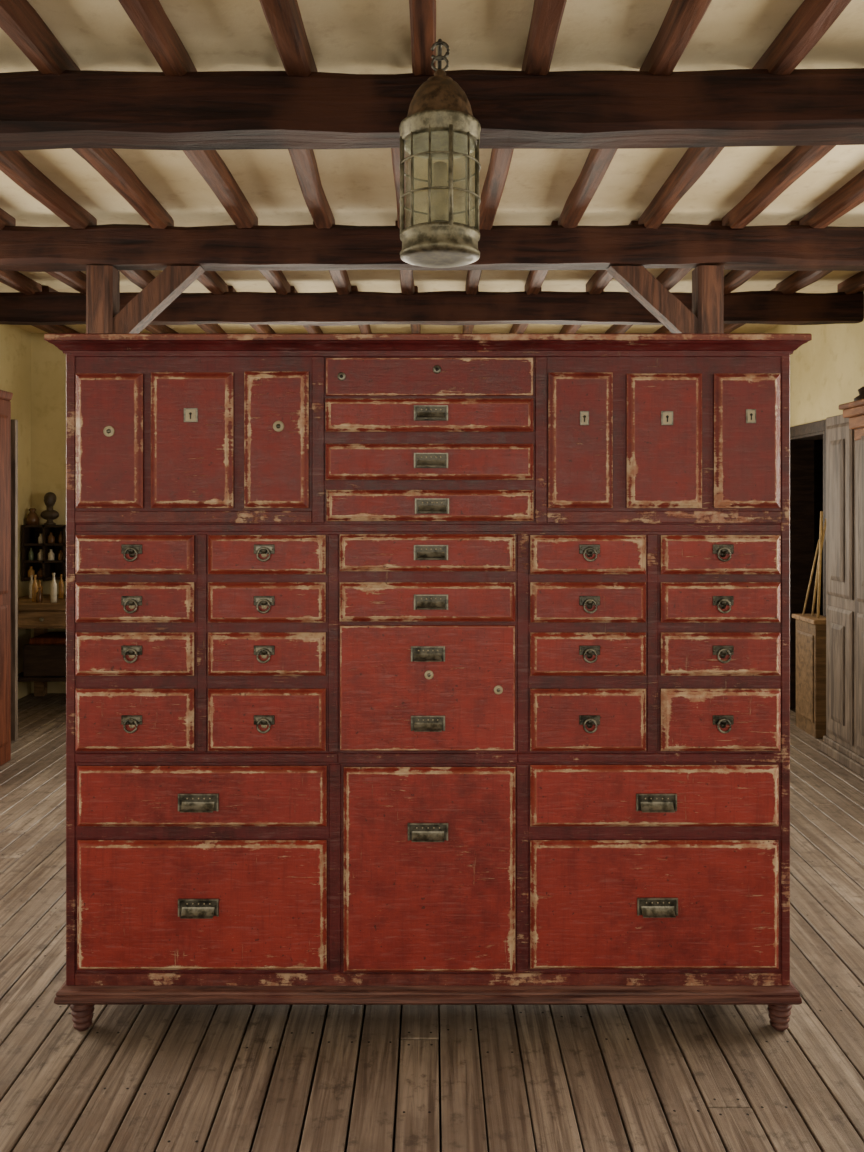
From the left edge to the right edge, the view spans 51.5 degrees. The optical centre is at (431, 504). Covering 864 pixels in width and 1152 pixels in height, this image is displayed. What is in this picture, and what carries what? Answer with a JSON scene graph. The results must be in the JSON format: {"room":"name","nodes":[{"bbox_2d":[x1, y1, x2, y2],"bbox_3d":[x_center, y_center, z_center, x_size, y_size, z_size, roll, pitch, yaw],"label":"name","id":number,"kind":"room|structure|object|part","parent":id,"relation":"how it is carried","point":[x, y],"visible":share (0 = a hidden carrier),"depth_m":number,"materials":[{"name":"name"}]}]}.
{"room":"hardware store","nodes":[
{"label":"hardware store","id":0,"kind":"room"},
{"bbox_2d":[0,324,30,698],"bbox_3d":[-3.500,0.083,2.500,0.200,3.085,10.600,0,0,0],"label":"wall","id":1,"kind":"structure","parent":0,"point":[15,342],"depth_m":7.40,"materials":[{"name":"paint"}]},
{"bbox_2d":[11,419,17,740],"bbox_3d":[-3.098,0.505,6.015,0.595,2.160,0.090,0,0,0],"label":"door","id":2,"kind":"structure","parent":1,"relation":"in","point":[14,423],"depth_m":6.02,"materials":[{"name":"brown wood"}]},
{"bbox_2d":[31,333,65,693],"bbox_3d":[-0.300,0.083,7.700,6.200,3.085,0.200,0,0,0],"label":"wall","id":3,"kind":"structure","parent":0,"point":[48,363],"depth_m":7.60,"materials":[{"name":"paint"}]},
{"bbox_2d":[22,525,65,580],"bbox_3d":[-2.860,0.398,7.489,1.038,0.465,0.217,0,0,0],"label":"rack","id":4,"kind":"object","parent":3,"relation":"attached to","point":[43,546],"visible":0.27,"depth_m":7.41,"materials":[{"name":"brown wood"}]},
{"bbox_2d":[25,508,39,524],"bbox_3d":[-3.335,0.097,7.480,0.110,0.140,0.110,0,0,0],"label":"jug","id":5,"kind":"object","parent":4,"relation":"on","point":[32,518],"visible":0.96,"depth_m":7.45,"materials":[{"name":"brown ceramic"}]},
{"bbox_2d":[40,492,58,524],"bbox_3d":[-3.189,0.029,7.481,0.140,0.275,0.115,0,0,33],"label":"bust","id":6,"kind":"object","parent":4,"relation":"on","point":[49,514],"visible":1,"depth_m":7.45,"materials":[{"name":"brown metal"}]},
{"bbox_2d":[0,693,863,1151],"bbox_3d":[-0.300,1.635,2.500,6.200,0.081,10.200,0,0,0],"label":"floor","id":7,"kind":"structure","parent":0,"point":[140,1078],"depth_m":2.59,"materials":[{"name":"brown wood"}]},
{"bbox_2d":[0,390,12,765],"bbox_3d":[-3.003,0.448,5.215,0.774,2.295,0.770,0,0,0],"label":"tall cabinet","id":8,"kind":"object","parent":7,"relation":"on","point":[5,397],"visible":1,"depth_m":5.51,"materials":[{"name":"red wood"}]},
{"bbox_2d":[18,594,65,695],"bbox_3d":[-2.740,1.175,7.215,1.280,0.840,0.730,0,0,0],"label":"workbench","id":9,"kind":"object","parent":7,"relation":"on","point":[44,657],"visible":0.34,"depth_m":7.00,"materials":[{"name":"brown wood"}]},
{"bbox_2d":[29,575,42,602],"label":"bottles","id":10,"kind":"object","parent":9,"relation":"on","point":[35,592],"depth_m":6.96},
{"bbox_2d":[50,573,63,602],"label":"bottles","id":11,"kind":"object","parent":9,"relation":"on","point":[53,587],"depth_m":6.95},
{"bbox_2d":[86,265,204,332],"bbox_3d":[-1.436,0.203,4.500,0.568,2.783,0.137,0,0,0],"label":"timber post","id":12,"kind":"object","parent":7,"relation":"on","point":[103,313],"visible":0.17,"depth_m":4.45,"materials":[{"name":"brown wood"}]},
{"bbox_2d":[44,333,811,1031],"bbox_3d":[-0.012,0.543,2.952,2.274,2.104,0.616,0,0,0],"label":"tall cabinet","id":13,"kind":"object","parent":7,"relation":"on","point":[401,668],"visible":1,"depth_m":2.68,"materials":[{"name":"red paint"}]},
{"bbox_3d":[-0.012,1.471,2.967,2.234,0.049,0.586,0,0,0],"label":"plinth moulding","id":14,"kind":"part","parent":13,"relation":"part of","materials":[{"name":"brown wood"}]},
{"bbox_2d":[607,265,723,332],"bbox_3d":[1.171,0.203,4.499,0.569,2.783,0.136,0,0,0],"label":"timber post","id":15,"kind":"object","parent":7,"relation":"on","point":[707,314],"visible":0.2,"depth_m":4.45,"materials":[{"name":"brown wood"}]},
{"bbox_2d":[792,614,825,737],"bbox_3d":[2.688,1.190,6.290,0.175,0.810,0.380,0,0,0],"label":"base cabinet","id":16,"kind":"object","parent":7,"relation":"on","point":[810,630],"visible":0.8,"depth_m":6.18,"materials":[{"name":"brown wood"}]},
{"bbox_2d":[802,511,825,617],"bbox_3d":[2.712,0.415,6.322,0.102,0.743,0.218,0,0,-5],"label":"cane","id":17,"kind":"object","parent":16,"relation":"on","point":[821,536],"visible":0.95,"depth_m":6.28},
{"bbox_2d":[820,399,863,776],"bbox_3d":[2.625,0.495,5.093,0.340,2.200,1.475,0,0,0],"label":"wardrobe","id":18,"kind":"object","parent":7,"relation":"on","point":[843,741],"visible":1,"depth_m":5.50,"materials":[{"name":"grey wood"}]},
{"bbox_2d":[854,386,863,400],"bbox_3d":[2.560,-0.655,5.320,0.100,0.100,0.100,0,0,0],"label":"finial","id":19,"kind":"object","parent":18,"relation":"on","point":[860,396],"visible":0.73,"depth_m":5.30,"materials":[{"name":"brown wood"}]},
{"bbox_2d":[0,0,863,332],"bbox_3d":[-0.300,-1.520,2.500,6.600,0.120,10.600,0,0,0],"label":"ceiling","id":20,"kind":"structure","parent":0,"point":[344,36],"depth_m":3.80,"materials":[{"name":"paint"}]},
{"bbox_2d":[0,68,863,150],"bbox_3d":[-0.300,-1.290,2.932,6.200,0.210,0.206,0,0,0],"label":"ceiling beam","id":21,"kind":"structure","parent":20,"relation":"attached to","point":[585,109],"depth_m":2.84,"materials":[{"name":"brown wood"}]},
{"bbox_2d":[0,223,863,271],"bbox_3d":[-0.300,-1.290,4.501,6.200,0.206,0.178,0,0,0],"label":"ceiling beam","id":22,"kind":"structure","parent":20,"relation":"attached to","point":[671,245],"depth_m":4.42,"materials":[{"name":"brown wood"}]},
{"bbox_2d":[0,291,863,325],"bbox_3d":[-0.300,-1.290,5.880,6.200,0.208,0.157,0,0,0],"label":"ceiling beam","id":23,"kind":"structure","parent":20,"relation":"attached to","point":[357,307],"depth_m":5.81,"materials":[{"name":"brown wood"}]},
{"bbox_2d":[0,0,863,332],"bbox_3d":[-0.206,-1.416,2.500,5.935,0.124,10.201,0,0,0],"label":"ceiling joists","id":24,"kind":"object","parent":20,"relation":"attached to","point":[19,20],"depth_m":3.70,"materials":[{"name":"brown wood"}]},
{"bbox_2d":[399,39,480,267],"bbox_3d":[0.023,-1.028,2.657,0.236,0.641,0.389,0,0,0],"label":"hanging lantern","id":25,"kind":"object","parent":20,"relation":"hanging from","point":[440,123],"visible":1,"depth_m":2.52,"materials":[{"name":"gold metal"}]},
{"bbox_3d":[0.023,-0.876,2.580,0.100,0.210,0.100,0,0,0],"label":"burner","id":26,"kind":"part","parent":25,"relation":"part of","materials":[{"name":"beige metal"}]},
{"bbox_2d":[763,290,863,712],"bbox_3d":[3.500,0.107,2.500,1.400,3.135,10.600,0,0,0],"label":"wall","id":27,"kind":"structure","parent":0,"point":[827,371],"depth_m":6.49,"materials":[{"name":"paint"}]},
{"bbox_2d":[790,419,825,707],"bbox_3d":[2.889,0.495,6.700,0.219,2.200,0.860,0,0,0],"label":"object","id":28,"kind":"structure","parent":27,"relation":"attached to","point":[802,437],"depth_m":7.03,"materials":[{"name":"brown wood"}]}
]}

